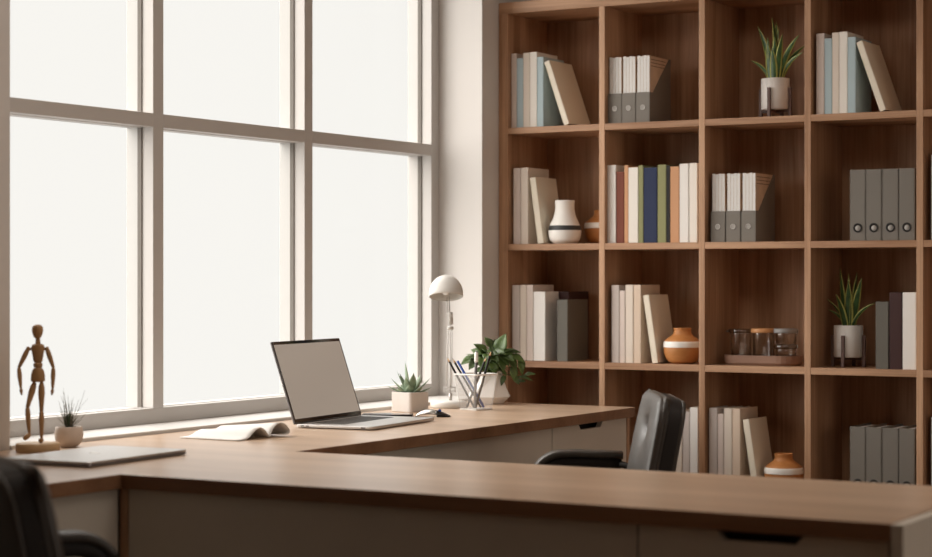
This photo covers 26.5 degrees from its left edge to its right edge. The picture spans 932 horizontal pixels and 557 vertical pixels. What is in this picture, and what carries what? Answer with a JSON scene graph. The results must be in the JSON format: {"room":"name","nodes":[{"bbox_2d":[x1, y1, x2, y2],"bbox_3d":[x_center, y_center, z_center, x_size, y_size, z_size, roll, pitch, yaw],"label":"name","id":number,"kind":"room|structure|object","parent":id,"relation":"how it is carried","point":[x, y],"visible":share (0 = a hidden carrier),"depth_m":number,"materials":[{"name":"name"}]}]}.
{"room":"office","nodes":[
{"label":"office","id":0,"kind":"room"},
{"bbox_2d":[0,0,531,554],"bbox_3d":[-1.828,-0.220,3.768,0.280,2.780,7.860,0,0,30],"label":"wall","id":1,"kind":"structure","parent":0,"point":[468,29],"depth_m":6.74,"materials":[{"name":"white paint"}]},
{"bbox_2d":[10,0,468,449],"bbox_3d":[-0.642,-0.428,5.800,0.290,1.707,2.276,0,0,30],"label":"window","id":2,"kind":"structure","parent":1,"relation":"in","point":[145,413],"depth_m":6.02,"materials":[{"name":"grey paint"}]},
{"bbox_3d":[0.520,1.195,2.395,5.720,0.050,8.060,0,0,30],"label":"floor","id":3,"kind":"structure","parent":0,"visible":0},
{"bbox_2d":[0,456,119,556],"bbox_3d":[-0.567,0.730,3.378,0.588,0.877,0.586,0,0,-31],"label":"office chair","id":4,"kind":"object","parent":3,"relation":"on","point":[28,522],"visible":1,"depth_m":3.08,"materials":[{"name":"black leather"}]},
{"bbox_2d":[0,401,931,556],"bbox_3d":[-0.039,0.790,4.260,2.299,0.760,4.115,0,0,30],"label":"desk","id":5,"kind":"object","parent":3,"relation":"on","point":[467,483],"visible":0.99,"depth_m":3.98,"materials":[{"name":"brown wood"}]},
{"bbox_2d":[16,324,59,452],"bbox_3d":[-1.014,0.259,4.685,0.103,0.301,0.103,0,0,30],"label":"mannequin","id":6,"kind":"object","parent":5,"relation":"on","point":[37,375],"visible":0.99,"depth_m":4.68},
{"bbox_2d":[54,389,84,446],"bbox_3d":[-0.963,0.339,4.809,0.076,0.141,0.080,0,0,30],"label":"air plant","id":7,"kind":"object","parent":5,"relation":"on","point":[69,435],"visible":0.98,"depth_m":4.79,"materials":[{"name":"green plant"}]},
{"bbox_2d":[8,445,185,466],"bbox_3d":[-0.841,0.403,4.499,0.245,0.012,0.372,0,0,27],"label":"closed laptop","id":8,"kind":"object","parent":5,"relation":"on","point":[101,455],"visible":0.84,"depth_m":4.44,"materials":[{"name":"silver metal"}]},
{"bbox_2d":[180,422,289,440],"bbox_3d":[-0.597,0.391,5.120,0.190,0.036,0.214,0,0,32],"label":"open booklet","id":9,"kind":"object","parent":5,"relation":"on","point":[242,432],"visible":1,"depth_m":5.09,"materials":[{"name":"white paper"}]},
{"bbox_2d":[270,338,433,429],"bbox_3d":[-0.315,0.291,5.573,0.319,0.233,0.399,0,0,24],"label":"open laptop","id":10,"kind":"object","parent":5,"relation":"on","point":[314,374],"visible":1,"depth_m":5.59,"materials":[{"name":"silver metal"}]},
{"bbox_2d":[362,413,412,416],"bbox_3d":[-0.233,0.406,5.871,0.150,0.008,0.072,0,0,2],"label":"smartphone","id":11,"kind":"object","parent":5,"relation":"on","point":[375,414],"visible":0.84,"depth_m":5.84,"materials":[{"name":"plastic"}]},
{"bbox_2d":[388,363,430,411],"bbox_3d":[-0.175,0.331,6.111,0.116,0.157,0.108,0,0,42],"label":"succulent","id":12,"kind":"object","parent":5,"relation":"on","point":[409,397],"visible":1,"depth_m":6.08,"materials":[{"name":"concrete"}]},
{"bbox_2d":[392,391,427,411],"bbox_3d":[-0.173,0.380,6.111,0.086,0.060,0.086,0,0,42],"label":"pot","id":13,"kind":"object","parent":5,"relation":"on","point":[402,401],"depth_m":6.08,"materials":[{"name":"white ceramic"}]},
{"bbox_2d":[415,409,450,416],"bbox_3d":[-0.098,0.399,5.866,0.104,0.024,0.052,0,0,6],"label":"computer mouse","id":14,"kind":"object","parent":5,"relation":"on","point":[439,413],"visible":1,"depth_m":5.85,"materials":[{"name":"white plastic"}]},
{"bbox_2d":[429,275,466,407],"bbox_3d":[-0.057,0.199,6.288,0.118,0.421,0.120,0,0,30],"label":"desk lamp","id":15,"kind":"object","parent":5,"relation":"on","point":[444,287],"visible":1,"depth_m":6.27,"materials":[{"name":"white metal"}]},
{"bbox_2d":[454,372,497,410],"bbox_3d":[0.032,0.353,6.184,0.104,0.114,0.104,0,0,44],"label":"pencil cup","id":16,"kind":"object","parent":5,"relation":"on","point":[469,373],"visible":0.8,"depth_m":6.17,"materials":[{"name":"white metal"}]},
{"bbox_2d":[473,351,477,407],"bbox_3d":[0.031,0.315,6.162,0.015,0.178,0.013,0,0,30],"label":"pencil","id":17,"kind":"object","parent":16,"relation":"in","point":[476,352],"visible":1,"depth_m":6.16,"materials":[{"name":"grey"}]},
{"bbox_2d":[476,352,490,407],"bbox_3d":[0.053,0.315,6.170,0.053,0.180,0.007,0,0,-1],"label":"pencil","id":18,"kind":"object","parent":16,"relation":"in","point":[489,356],"visible":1,"depth_m":6.17,"materials":[{"name":"black"}]},
{"bbox_2d":[468,372,509,404],"bbox_3d":[0.081,0.358,6.472,0.139,0.104,0.142,0,0,30],"label":"pot","id":19,"kind":"object","parent":5,"relation":"on","point":[494,390],"depth_m":6.43,"materials":[{"name":"white ceramic"}]},
{"bbox_2d":[461,334,534,404],"bbox_3d":[0.102,0.295,6.464,0.199,0.230,0.181,0,0,30],"label":"pothos","id":20,"kind":"object","parent":5,"relation":"on","point":[494,390],"visible":0.82,"depth_m":6.44,"materials":[{"name":"green plant"}]},
{"bbox_2d":[552,418,625,468],"bbox_3d":[0.145,0.806,6.196,0.550,0.728,0.505,0,0,30],"label":"drawer unit","id":21,"kind":"object","parent":3,"relation":"on","point":[611,434],"visible":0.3,"depth_m":6.09,"materials":[{"name":"beige laminate"}]},
{"bbox_2d":[534,389,685,471],"bbox_3d":[0.246,0.730,5.034,0.588,0.877,0.586,0,0,-1],"label":"office chair","id":22,"kind":"object","parent":3,"relation":"on","point":[659,426],"visible":0.44,"depth_m":4.91,"materials":[{"name":"grey leather"}]},
{"bbox_2d":[499,0,931,485],"bbox_3d":[1.620,0.111,6.104,3.315,2.118,0.304,0,0,30],"label":"bookcase","id":23,"kind":"object","parent":3,"relation":"on","point":[810,408],"visible":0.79,"depth_m":6.58,"materials":[{"name":"brown wood"}]},
{"bbox_2d":[512,285,519,354],"bbox_3d":[0.210,0.152,6.863,0.029,0.258,0.152,0,0,30],"label":"book","id":24,"kind":"object","parent":23,"relation":"on","point":[515,288],"visible":0.3,"depth_m":6.80,"materials":[{"name":"beige paper"}]},
{"bbox_2d":[513,168,520,243],"bbox_3d":[0.213,-0.249,6.861,0.028,0.261,0.152,0,0,30],"label":"book","id":25,"kind":"object","parent":23,"relation":"on","point":[516,171],"visible":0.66,"depth_m":6.80,"materials":[{"name":"beige paper"}]},
{"bbox_2d":[511,53,522,127],"bbox_3d":[0.203,-0.646,6.867,0.021,0.256,0.152,0,0,30],"label":"book","id":26,"kind":"object","parent":23,"relation":"on","point":[515,56],"visible":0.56,"depth_m":6.80,"materials":[{"name":"beige paper"}]},
{"bbox_2d":[517,58,522,126],"bbox_3d":[0.223,-0.637,6.855,0.024,0.239,0.152,0,0,30],"label":"book","id":27,"kind":"object","parent":23,"relation":"on","point":[519,60],"visible":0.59,"depth_m":6.79,"materials":[{"name":"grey paper"}]},
{"bbox_2d":[520,285,526,359],"bbox_3d":[0.234,0.151,6.849,0.024,0.259,0.152,0,0,30],"label":"book","id":28,"kind":"object","parent":23,"relation":"on","point":[523,288],"visible":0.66,"depth_m":6.78,"materials":[{"name":"beige paper"}]},
{"bbox_2d":[523,53,529,126],"bbox_3d":[0.245,-0.646,6.843,0.025,0.256,0.152,0,0,30],"label":"book","id":29,"kind":"object","parent":23,"relation":"on","point":[526,56],"visible":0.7,"depth_m":6.78,"materials":[{"name":"beige paper"}]},
{"bbox_2d":[521,168,548,243],"bbox_3d":[0.239,-0.249,6.846,0.029,0.262,0.152,0,0,30],"label":"book","id":30,"kind":"object","parent":23,"relation":"on","point":[528,226],"visible":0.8,"depth_m":6.79,"materials":[{"name":"beige paper"}]},
{"bbox_2d":[527,285,553,360],"bbox_3d":[0.257,0.151,6.836,0.025,0.259,0.152,0,0,30],"label":"book","id":31,"kind":"object","parent":23,"relation":"on","point":[531,289],"visible":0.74,"depth_m":6.77,"materials":[{"name":"beige paper"}]},
{"bbox_2d":[530,52,556,126],"bbox_3d":[0.269,-0.646,6.829,0.027,0.257,0.152,0,0,30],"label":"book","id":32,"kind":"object","parent":23,"relation":"on","point":[533,55],"visible":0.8,"depth_m":6.76,"materials":[{"name":"white paper"}]},
{"bbox_2d":[530,177,558,243],"bbox_3d":[0.280,-0.233,6.822,0.054,0.229,0.152,0,0,30],"label":"book","id":33,"kind":"object","parent":23,"relation":"on","point":[544,191],"visible":0.83,"depth_m":6.78,"materials":[{"name":"beige paper"}]},
{"bbox_2d":[534,291,562,360],"bbox_3d":[0.289,0.163,6.817,0.045,0.236,0.152,0,0,30],"label":"book","id":34,"kind":"object","parent":23,"relation":"on","point":[545,303],"visible":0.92,"depth_m":6.76,"materials":[{"name":"white paper"}]},
{"bbox_2d":[537,57,563,126],"bbox_3d":[0.292,-0.637,6.816,0.024,0.239,0.152,0,0,30],"label":"book","id":35,"kind":"object","parent":23,"relation":"on","point":[548,113],"visible":0.72,"depth_m":6.76,"materials":[{"name":"teal paper"}]},
{"bbox_2d":[548,200,580,243],"bbox_3d":[0.338,-0.192,6.753,0.113,0.148,0.113,0,0,30],"label":"vase","id":36,"kind":"object","parent":23,"relation":"on","point":[564,228],"visible":0.98,"depth_m":6.72,"materials":[{"name":"white ceramic"}]},
{"bbox_2d":[544,60,589,124],"bbox_3d":[0.350,-0.631,6.791,0.096,0.226,0.168,0,0,30],"label":"book","id":37,"kind":"object","parent":23,"relation":"on","point":[564,84],"visible":0.85,"depth_m":6.76,"materials":[{"name":"beige paper"}]},
{"bbox_2d":[557,299,587,360],"bbox_3d":[0.365,0.176,6.773,0.040,0.209,0.152,0,0,30],"label":"book","id":38,"kind":"object","parent":23,"relation":"on","point":[572,314],"visible":1,"depth_m":6.73,"materials":[{"name":"grey paper"}]},
{"bbox_2d":[559,291,588,358],"bbox_3d":[0.375,0.163,6.877,0.038,0.236,0.152,0,0,30],"label":"book","id":39,"kind":"object","parent":23,"relation":"on","point":[564,295],"visible":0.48,"depth_m":6.87,"materials":[{"name":"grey paper"}]},
{"bbox_2d":[584,210,598,242],"bbox_3d":[0.470,-0.177,6.814,0.126,0.118,0.126,0,0,30],"label":"vase","id":40,"kind":"object","parent":23,"relation":"on","point":[591,226],"visible":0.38,"depth_m":6.77,"materials":[{"name":"orange ceramic"}]},
{"bbox_2d":[608,93,621,122],"bbox_3d":[0.539,-0.629,6.679,0.050,0.222,0.170,0,0,30],"label":"magazine file","id":41,"kind":"object","parent":23,"relation":"on","point":[614,100],"visible":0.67,"depth_m":6.61,"materials":[{"name":"grey"}]},
{"bbox_2d":[619,57,622,92],"bbox_3d":[0.552,-0.629,6.669,0.011,0.218,0.150,0,0,30],"label":"magazine","id":42,"kind":"object","parent":41,"relation":"in","point":[620,58],"visible":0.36,"depth_m":6.61,"materials":[{"name":"white paper"}]},
{"bbox_2d":[608,165,623,242],"bbox_3d":[0.525,-0.249,6.679,0.031,0.261,0.152,0,0,30],"label":"book","id":43,"kind":"object","parent":23,"relation":"on","point":[612,169],"visible":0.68,"depth_m":6.61,"materials":[{"name":"white paper"}]},
{"bbox_2d":[612,285,625,362],"bbox_3d":[0.537,0.151,6.672,0.028,0.259,0.152,0,0,30],"label":"book","id":44,"kind":"object","parent":23,"relation":"on","point":[616,289],"visible":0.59,"depth_m":6.61,"materials":[{"name":"beige paper"}]},
{"bbox_2d":[616,172,623,242],"bbox_3d":[0.552,-0.237,6.663,0.028,0.238,0.152,0,0,30],"label":"book","id":45,"kind":"object","parent":23,"relation":"on","point":[619,175],"visible":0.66,"depth_m":6.60,"materials":[{"name":"brown paper"}]},
{"bbox_2d":[620,290,625,362],"bbox_3d":[0.559,0.161,6.659,0.020,0.241,0.152,0,0,30],"label":"book","id":46,"kind":"object","parent":23,"relation":"on","point":[622,292],"visible":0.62,"depth_m":6.59,"materials":[{"name":"beige paper"}]},
{"bbox_2d":[622,93,635,122],"bbox_3d":[0.583,-0.629,6.653,0.050,0.222,0.170,0,0,30],"label":"magazine file","id":47,"kind":"object","parent":23,"relation":"on","point":[628,99],"visible":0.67,"depth_m":6.58,"materials":[{"name":"grey"}]},
{"bbox_2d":[632,56,636,92],"bbox_3d":[0.596,-0.629,6.643,0.011,0.218,0.150,0,0,30],"label":"magazine","id":48,"kind":"object","parent":47,"relation":"in","point":[634,58],"visible":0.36,"depth_m":6.58,"materials":[{"name":"white paper"}]},
{"bbox_2d":[626,285,633,362],"bbox_3d":[0.582,0.151,6.646,0.028,0.260,0.152,0,0,30],"label":"book","id":49,"kind":"object","parent":23,"relation":"on","point":[629,288],"visible":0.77,"depth_m":6.58,"materials":[{"name":"beige paper"}]},
{"bbox_2d":[624,165,637,242],"bbox_3d":[0.572,-0.248,6.652,0.013,0.259,0.152,0,0,30],"label":"book","id":50,"kind":"object","parent":23,"relation":"on","point":[626,167],"visible":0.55,"depth_m":6.59,"materials":[{"name":"brown paper"}]},
{"bbox_2d":[628,167,637,242],"bbox_3d":[0.594,-0.244,6.639,0.036,0.251,0.152,0,0,30],"label":"book","id":51,"kind":"object","parent":23,"relation":"on","point":[632,171],"visible":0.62,"depth_m":6.57,"materials":[{"name":"white paper"}]},
{"bbox_2d":[638,165,653,242],"bbox_3d":[0.618,-0.247,6.625,0.018,0.257,0.152,0,0,30],"label":"book","id":52,"kind":"object","parent":23,"relation":"on","point":[640,167],"visible":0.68,"depth_m":6.56,"materials":[{"name":"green paper"}]},
{"bbox_2d":[634,285,659,362],"bbox_3d":[0.607,0.151,6.631,0.026,0.260,0.152,0,0,30],"label":"book","id":53,"kind":"object","parent":23,"relation":"on","point":[642,352],"visible":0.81,"depth_m":6.57,"materials":[{"name":"beige paper"}]},
{"bbox_2d":[644,167,657,242],"bbox_3d":[0.648,-0.243,6.607,0.049,0.249,0.152,0,0,30],"label":"book","id":54,"kind":"object","parent":23,"relation":"on","point":[651,173],"visible":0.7,"depth_m":6.54,"materials":[{"name":"blue paper"}]},
{"bbox_2d":[636,60,670,121],"bbox_3d":[0.628,-0.629,6.627,0.050,0.222,0.170,0,0,30],"label":"magazine file","id":55,"kind":"object","parent":23,"relation":"on","point":[653,106],"visible":0.8,"depth_m":6.60,"materials":[{"name":"grey"}]},
{"bbox_2d":[640,56,643,91],"bbox_3d":[0.622,-0.629,6.628,0.010,0.218,0.150,0,0,30],"label":"magazine","id":56,"kind":"object","parent":55,"relation":"in","point":[641,57],"visible":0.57,"depth_m":6.56,"materials":[{"name":"white paper"}]},
{"bbox_2d":[647,55,667,91],"bbox_3d":[0.641,-0.629,6.617,0.011,0.218,0.150,0,0,30],"label":"magazine","id":57,"kind":"object","parent":55,"relation":"in","point":[655,65],"visible":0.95,"depth_m":6.58,"materials":[{"name":"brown paper"}]},
{"bbox_2d":[643,294,672,362],"bbox_3d":[0.648,0.167,6.607,0.055,0.227,0.152,0,0,30],"label":"book","id":58,"kind":"object","parent":23,"relation":"on","point":[657,309],"visible":0.85,"depth_m":6.57,"materials":[{"name":"beige paper"}]},
{"bbox_2d":[658,165,673,242],"bbox_3d":[0.684,-0.247,6.586,0.031,0.257,0.152,0,0,30],"label":"book","id":59,"kind":"object","parent":23,"relation":"on","point":[661,168],"visible":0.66,"depth_m":6.52,"materials":[{"name":"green paper"}]},
{"bbox_2d":[666,165,671,242],"bbox_3d":[0.704,-0.245,6.574,0.012,0.254,0.152,0,0,30],"label":"book","id":60,"kind":"object","parent":23,"relation":"on","point":[667,166],"visible":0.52,"depth_m":6.51,"materials":[{"name":"black paper"}]},
{"bbox_2d":[670,166,679,242],"bbox_3d":[0.724,-0.243,6.563,0.032,0.250,0.152,0,0,30],"label":"book","id":61,"kind":"object","parent":23,"relation":"on","point":[674,170],"visible":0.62,"depth_m":6.50,"materials":[{"name":"brown paper"}]},
{"bbox_2d":[663,328,698,363],"bbox_3d":[0.716,0.222,6.543,0.126,0.118,0.126,0,0,30],"label":"vase","id":62,"kind":"object","parent":23,"relation":"on","point":[681,347],"visible":0.94,"depth_m":6.50,"materials":[{"name":"orange ceramic"}]},
{"bbox_2d":[676,409,689,471],"bbox_3d":[0.737,0.558,6.555,0.023,0.245,0.152,0,0,30],"label":"book","id":63,"kind":"object","parent":23,"relation":"on","point":[679,467],"visible":0.05,"depth_m":6.49,"materials":[{"name":"beige paper"}]},
{"bbox_2d":[680,164,688,241],"bbox_3d":[0.753,-0.247,6.546,0.032,0.258,0.152,0,0,30],"label":"book","id":64,"kind":"object","parent":23,"relation":"on","point":[684,168],"visible":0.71,"depth_m":6.48,"materials":[{"name":"white paper"}]},
{"bbox_2d":[683,411,689,472],"bbox_3d":[0.759,0.558,6.542,0.024,0.244,0.152,0,0,30],"label":"book","id":65,"kind":"object","parent":23,"relation":"on","point":[686,431],"visible":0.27,"depth_m":6.48,"materials":[{"name":"beige paper"}]},
{"bbox_2d":[689,163,698,241],"bbox_3d":[0.781,-0.248,6.529,0.029,0.259,0.152,0,0,30],"label":"book","id":66,"kind":"object","parent":23,"relation":"on","point":[693,167],"visible":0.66,"depth_m":6.46,"materials":[{"name":"white paper"}]},
{"bbox_2d":[690,406,698,472],"bbox_3d":[0.783,0.551,6.528,0.028,0.259,0.152,0,0,30],"label":"book","id":67,"kind":"object","parent":23,"relation":"on","point":[694,411],"visible":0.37,"depth_m":6.46,"materials":[{"name":"white paper"}]},
{"bbox_2d":[711,211,725,241],"bbox_3d":[0.860,-0.229,6.491,0.050,0.222,0.170,0,0,30],"label":"magazine file","id":68,"kind":"object","parent":23,"relation":"on","point":[718,218],"visible":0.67,"depth_m":6.42,"materials":[{"name":"grey"}]},
{"bbox_2d":[715,174,718,210],"bbox_3d":[0.853,-0.230,6.493,0.010,0.218,0.150,0,0,30],"label":"magazine","id":69,"kind":"object","parent":68,"relation":"in","point":[716,175],"visible":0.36,"depth_m":6.43,"materials":[{"name":"white paper"}]},
{"bbox_2d":[722,174,726,210],"bbox_3d":[0.873,-0.230,6.481,0.011,0.218,0.150,0,0,30],"label":"magazine","id":70,"kind":"object","parent":68,"relation":"in","point":[724,176],"visible":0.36,"depth_m":6.42,"materials":[{"name":"white paper"}]},
{"bbox_2d":[718,413,723,474],"bbox_3d":[0.864,0.560,6.481,0.020,0.241,0.152,0,0,30],"label":"book","id":71,"kind":"object","parent":23,"relation":"on","point":[721,415],"visible":0.3,"depth_m":6.42,"materials":[{"name":"beige paper"}]},
{"bbox_2d":[709,405,734,473],"bbox_3d":[0.841,0.551,6.494,0.029,0.259,0.152,0,0,30],"label":"book","id":72,"kind":"object","parent":23,"relation":"on","point":[714,411],"visible":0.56,"depth_m":6.43,"materials":[{"name":"beige paper"}]},
{"bbox_2d":[726,211,740,241],"bbox_3d":[0.905,-0.229,6.465,0.050,0.222,0.170,0,0,30],"label":"magazine file","id":73,"kind":"object","parent":23,"relation":"on","point":[733,218],"visible":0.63,"depth_m":6.39,"materials":[{"name":"grey"}]},
{"bbox_2d":[727,173,730,210],"bbox_3d":[0.889,-0.231,6.472,0.010,0.220,0.150,0,0,30],"label":"magazine","id":74,"kind":"object","parent":73,"relation":"in","point":[728,174],"visible":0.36,"depth_m":6.41,"materials":[{"name":"white paper"}]},
{"bbox_2d":[734,173,736,210],"bbox_3d":[0.909,-0.231,6.460,0.010,0.220,0.150,0,0,30],"label":"magazine","id":75,"kind":"object","parent":73,"relation":"in","point":[735,174],"visible":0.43,"depth_m":6.40,"materials":[{"name":"white paper"}]},
{"bbox_2d":[737,173,742,210],"bbox_3d":[0.919,-0.230,6.455,0.011,0.218,0.150,0,0,30],"label":"magazine","id":76,"kind":"object","parent":73,"relation":"in","point":[739,175],"visible":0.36,"depth_m":6.39,"materials":[{"name":"white paper"}]},
{"bbox_2d":[724,406,745,474],"bbox_3d":[0.886,0.550,6.468,0.027,0.260,0.152,0,0,30],"label":"book","id":77,"kind":"object","parent":23,"relation":"on","point":[727,411],"visible":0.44,"depth_m":6.40,"materials":[{"name":"beige paper"}]},
{"bbox_2d":[732,406,757,475],"bbox_3d":[0.911,0.550,6.453,0.027,0.260,0.152,0,0,30],"label":"book","id":78,"kind":"object","parent":23,"relation":"on","point":[740,463],"visible":0.5,"depth_m":6.39,"materials":[{"name":"beige paper"}]},
{"bbox_2d":[741,175,774,241],"bbox_3d":[0.951,-0.229,6.438,0.050,0.222,0.170,0,0,30],"label":"magazine file","id":79,"kind":"object","parent":23,"relation":"on","point":[756,226],"visible":0.79,"depth_m":6.40,"materials":[{"name":"grey"}]},
{"bbox_2d":[743,173,747,210],"bbox_3d":[0.935,-0.231,6.445,0.010,0.220,0.150,0,0,30],"label":"magazine","id":80,"kind":"object","parent":79,"relation":"in","point":[744,174],"visible":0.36,"depth_m":6.38,"materials":[{"name":"white paper"}]},
{"bbox_2d":[749,173,751,210],"bbox_3d":[0.955,-0.231,6.434,0.010,0.220,0.150,0,0,30],"label":"magazine","id":81,"kind":"object","parent":79,"relation":"in","point":[750,174],"visible":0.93,"depth_m":6.37,"materials":[{"name":"white paper"}]},
{"bbox_2d":[752,173,772,210],"bbox_3d":[0.964,-0.230,6.428,0.011,0.218,0.150,0,0,30],"label":"magazine","id":82,"kind":"object","parent":79,"relation":"in","point":[760,182],"visible":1,"depth_m":6.38,"materials":[{"name":"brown paper"}]},
{"bbox_2d":[743,416,772,476],"bbox_3d":[0.954,0.567,6.428,0.055,0.227,0.152,0,0,30],"label":"book","id":83,"kind":"object","parent":23,"relation":"on","point":[758,446],"visible":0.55,"depth_m":6.39,"materials":[{"name":"beige paper"}]},
{"bbox_2d":[724,354,802,365],"bbox_3d":[0.967,0.265,6.437,0.264,0.032,0.126,0,0,30],"label":"serving tray","id":84,"kind":"object","parent":23,"relation":"on","point":[736,359],"visible":0.95,"depth_m":6.38,"materials":[{"name":"brown wood"}]},
{"bbox_2d":[726,329,751,354],"bbox_3d":[0.898,0.217,6.465,0.081,0.103,0.081,0,0,-14],"label":"glass jar","id":85,"kind":"object","parent":84,"relation":"on","point":[731,333],"visible":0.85,"depth_m":6.46,"materials":[{"name":"clear glass"}]},
{"bbox_2d":[751,328,774,355],"bbox_3d":[0.967,0.215,6.425,0.081,0.106,0.081,0,0,30],"label":"glass jar","id":86,"kind":"object","parent":84,"relation":"on","point":[754,331],"visible":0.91,"depth_m":6.41,"materials":[{"name":"clear glass"}]},
{"bbox_2d":[774,344,797,355],"bbox_3d":[1.033,0.241,6.386,0.078,0.055,0.078,0,0,30],"label":"glass jar","id":87,"kind":"object","parent":84,"relation":"on","point":[775,348],"visible":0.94,"depth_m":6.39,"materials":[{"name":"clear glass"}]},
{"bbox_2d":[774,328,797,344],"bbox_3d":[1.033,0.187,6.386,0.079,0.051,0.079,0,0,30],"label":"glass jar","id":88,"kind":"object","parent":87,"relation":"on","point":[794,331],"visible":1,"depth_m":6.37,"materials":[{"name":"grey"}]},
{"bbox_2d":[751,19,804,116],"bbox_3d":[1.017,-0.683,6.417,0.109,0.331,0.172,0,0,-38],"label":"snake plant","id":89,"kind":"object","parent":23,"relation":"on","point":[775,93],"visible":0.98,"depth_m":6.41,"materials":[{"name":"green plant"}]},
{"bbox_2d":[764,453,803,478],"bbox_3d":[1.022,0.621,6.364,0.126,0.118,0.126,0,0,30],"label":"vase","id":90,"kind":"object","parent":23,"relation":"on","point":[783,465],"visible":0.76,"depth_m":6.32,"materials":[{"name":"orange ceramic"}]},
{"bbox_2d":[816,33,831,113],"bbox_3d":[1.157,-0.646,6.310,0.027,0.256,0.152,0,0,30],"label":"book","id":91,"kind":"object","parent":23,"relation":"on","point":[820,38],"visible":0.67,"depth_m":6.24,"materials":[{"name":"beige paper"}]},
{"bbox_2d":[825,38,831,113],"bbox_3d":[1.179,-0.637,6.296,0.024,0.239,0.152,0,0,30],"label":"book","id":92,"kind":"object","parent":23,"relation":"on","point":[828,41],"visible":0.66,"depth_m":6.23,"materials":[{"name":"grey paper"}]},
{"bbox_2d":[832,32,838,113],"bbox_3d":[1.200,-0.646,6.284,0.023,0.256,0.152,0,0,30],"label":"book","id":93,"kind":"object","parent":23,"relation":"on","point":[835,36],"visible":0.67,"depth_m":6.22,"materials":[{"name":"beige paper"}]},
{"bbox_2d":[827,270,874,366],"bbox_3d":[1.224,0.123,6.290,0.095,0.316,0.136,0,0,-19],"label":"snake plant","id":94,"kind":"object","parent":23,"relation":"on","point":[848,341],"visible":1,"depth_m":6.29,"materials":[{"name":"green plant"}]},
{"bbox_2d":[839,31,862,112],"bbox_3d":[1.222,-0.646,6.271,0.027,0.257,0.152,0,0,30],"label":"book","id":95,"kind":"object","parent":23,"relation":"on","point":[843,36],"visible":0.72,"depth_m":6.21,"materials":[{"name":"white paper"}]},
{"bbox_2d":[850,169,865,240],"bbox_3d":[1.274,-0.229,6.267,0.050,0.222,0.203,0,0,30],"label":"ring binder","id":96,"kind":"object","parent":23,"relation":"on","point":[857,177],"visible":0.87,"depth_m":6.18,"materials":[{"name":"grey plastic"}]},
{"bbox_2d":[848,37,870,112],"bbox_3d":[1.246,-0.637,6.258,0.026,0.239,0.152,0,0,30],"label":"book","id":97,"kind":"object","parent":23,"relation":"on","point":[859,86],"visible":0.73,"depth_m":6.20,"materials":[{"name":"teal paper"}]},
{"bbox_2d":[850,423,883,481],"bbox_3d":[1.274,0.572,6.267,0.050,0.217,0.203,0,0,30],"label":"ring binder","id":98,"kind":"object","parent":23,"relation":"on","point":[857,432],"visible":0.37,"depth_m":6.18,"materials":[{"name":"grey plastic"}]},
{"bbox_2d":[866,169,881,240],"bbox_3d":[1.319,-0.229,6.241,0.050,0.222,0.203,0,0,30],"label":"ring binder","id":99,"kind":"object","parent":23,"relation":"on","point":[873,176],"visible":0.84,"depth_m":6.15,"materials":[{"name":"grey plastic"}]},
{"bbox_2d":[856,40,901,111],"bbox_3d":[1.304,-0.631,6.233,0.096,0.226,0.168,0,0,30],"label":"book","id":100,"kind":"object","parent":23,"relation":"on","point":[874,63],"visible":0.82,"depth_m":6.20,"materials":[{"name":"beige paper"}]},
{"bbox_2d":[866,423,897,482],"bbox_3d":[1.319,0.572,6.241,0.050,0.217,0.203,0,0,30],"label":"ring binder","id":101,"kind":"object","parent":23,"relation":"on","point":[873,433],"visible":0.38,"depth_m":6.16,"materials":[{"name":"grey fabric"}]},
{"bbox_2d":[876,301,888,368],"bbox_3d":[1.330,0.176,6.208,0.041,0.209,0.152,0,0,30],"label":"book","id":102,"kind":"object","parent":23,"relation":"on","point":[882,308],"visible":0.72,"depth_m":6.14,"materials":[{"name":"grey paper"}]},
{"bbox_2d":[882,169,898,239],"bbox_3d":[1.364,-0.229,6.214,0.050,0.222,0.203,0,0,30],"label":"ring binder","id":103,"kind":"object","parent":23,"relation":"on","point":[890,177],"visible":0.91,"depth_m":6.13,"materials":[{"name":"grey fabric"}]},
{"bbox_2d":[889,292,902,368],"bbox_3d":[1.368,0.162,6.186,0.040,0.238,0.152,0,0,30],"label":"book","id":104,"kind":"object","parent":23,"relation":"on","point":[895,298],"visible":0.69,"depth_m":6.12,"materials":[{"name":"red paper"}]},
{"bbox_2d":[882,424,912,483],"bbox_3d":[1.364,0.572,6.214,0.050,0.217,0.203,0,0,30],"label":"ring binder","id":105,"kind":"object","parent":23,"relation":"on","point":[890,435],"visible":0.31,"depth_m":6.13,"materials":[{"name":"grey fabric"}]},
{"bbox_2d":[899,168,915,239],"bbox_3d":[1.410,-0.229,6.188,0.050,0.222,0.203,0,0,30],"label":"ring binder","id":106,"kind":"object","parent":23,"relation":"on","point":[907,176],"visible":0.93,"depth_m":6.10,"materials":[{"name":"grey fabric"}]},
{"bbox_2d":[899,425,915,484],"bbox_3d":[1.410,0.572,6.188,0.050,0.217,0.203,0,0,30],"label":"ring binder","id":107,"kind":"object","parent":23,"relation":"on","point":[907,435],"visible":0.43,"depth_m":6.10,"materials":[{"name":"grey fabric"}]},
{"bbox_2d":[903,292,915,369],"bbox_3d":[1.405,0.162,6.164,0.042,0.238,0.152,0,0,30],"label":"book","id":108,"kind":"object","parent":23,"relation":"on","point":[909,298],"visible":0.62,"depth_m":6.10,"materials":[{"name":"white paper"}]},
{"bbox_2d":[639,525,890,556],"bbox_3d":[0.648,0.806,3.675,0.466,0.728,0.550,0,0,30],"label":"drawer unit","id":109,"kind":"object","parent":3,"relation":"on","point":[654,541],"visible":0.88,"depth_m":3.47,"materials":[{"name":"beige laminate"}]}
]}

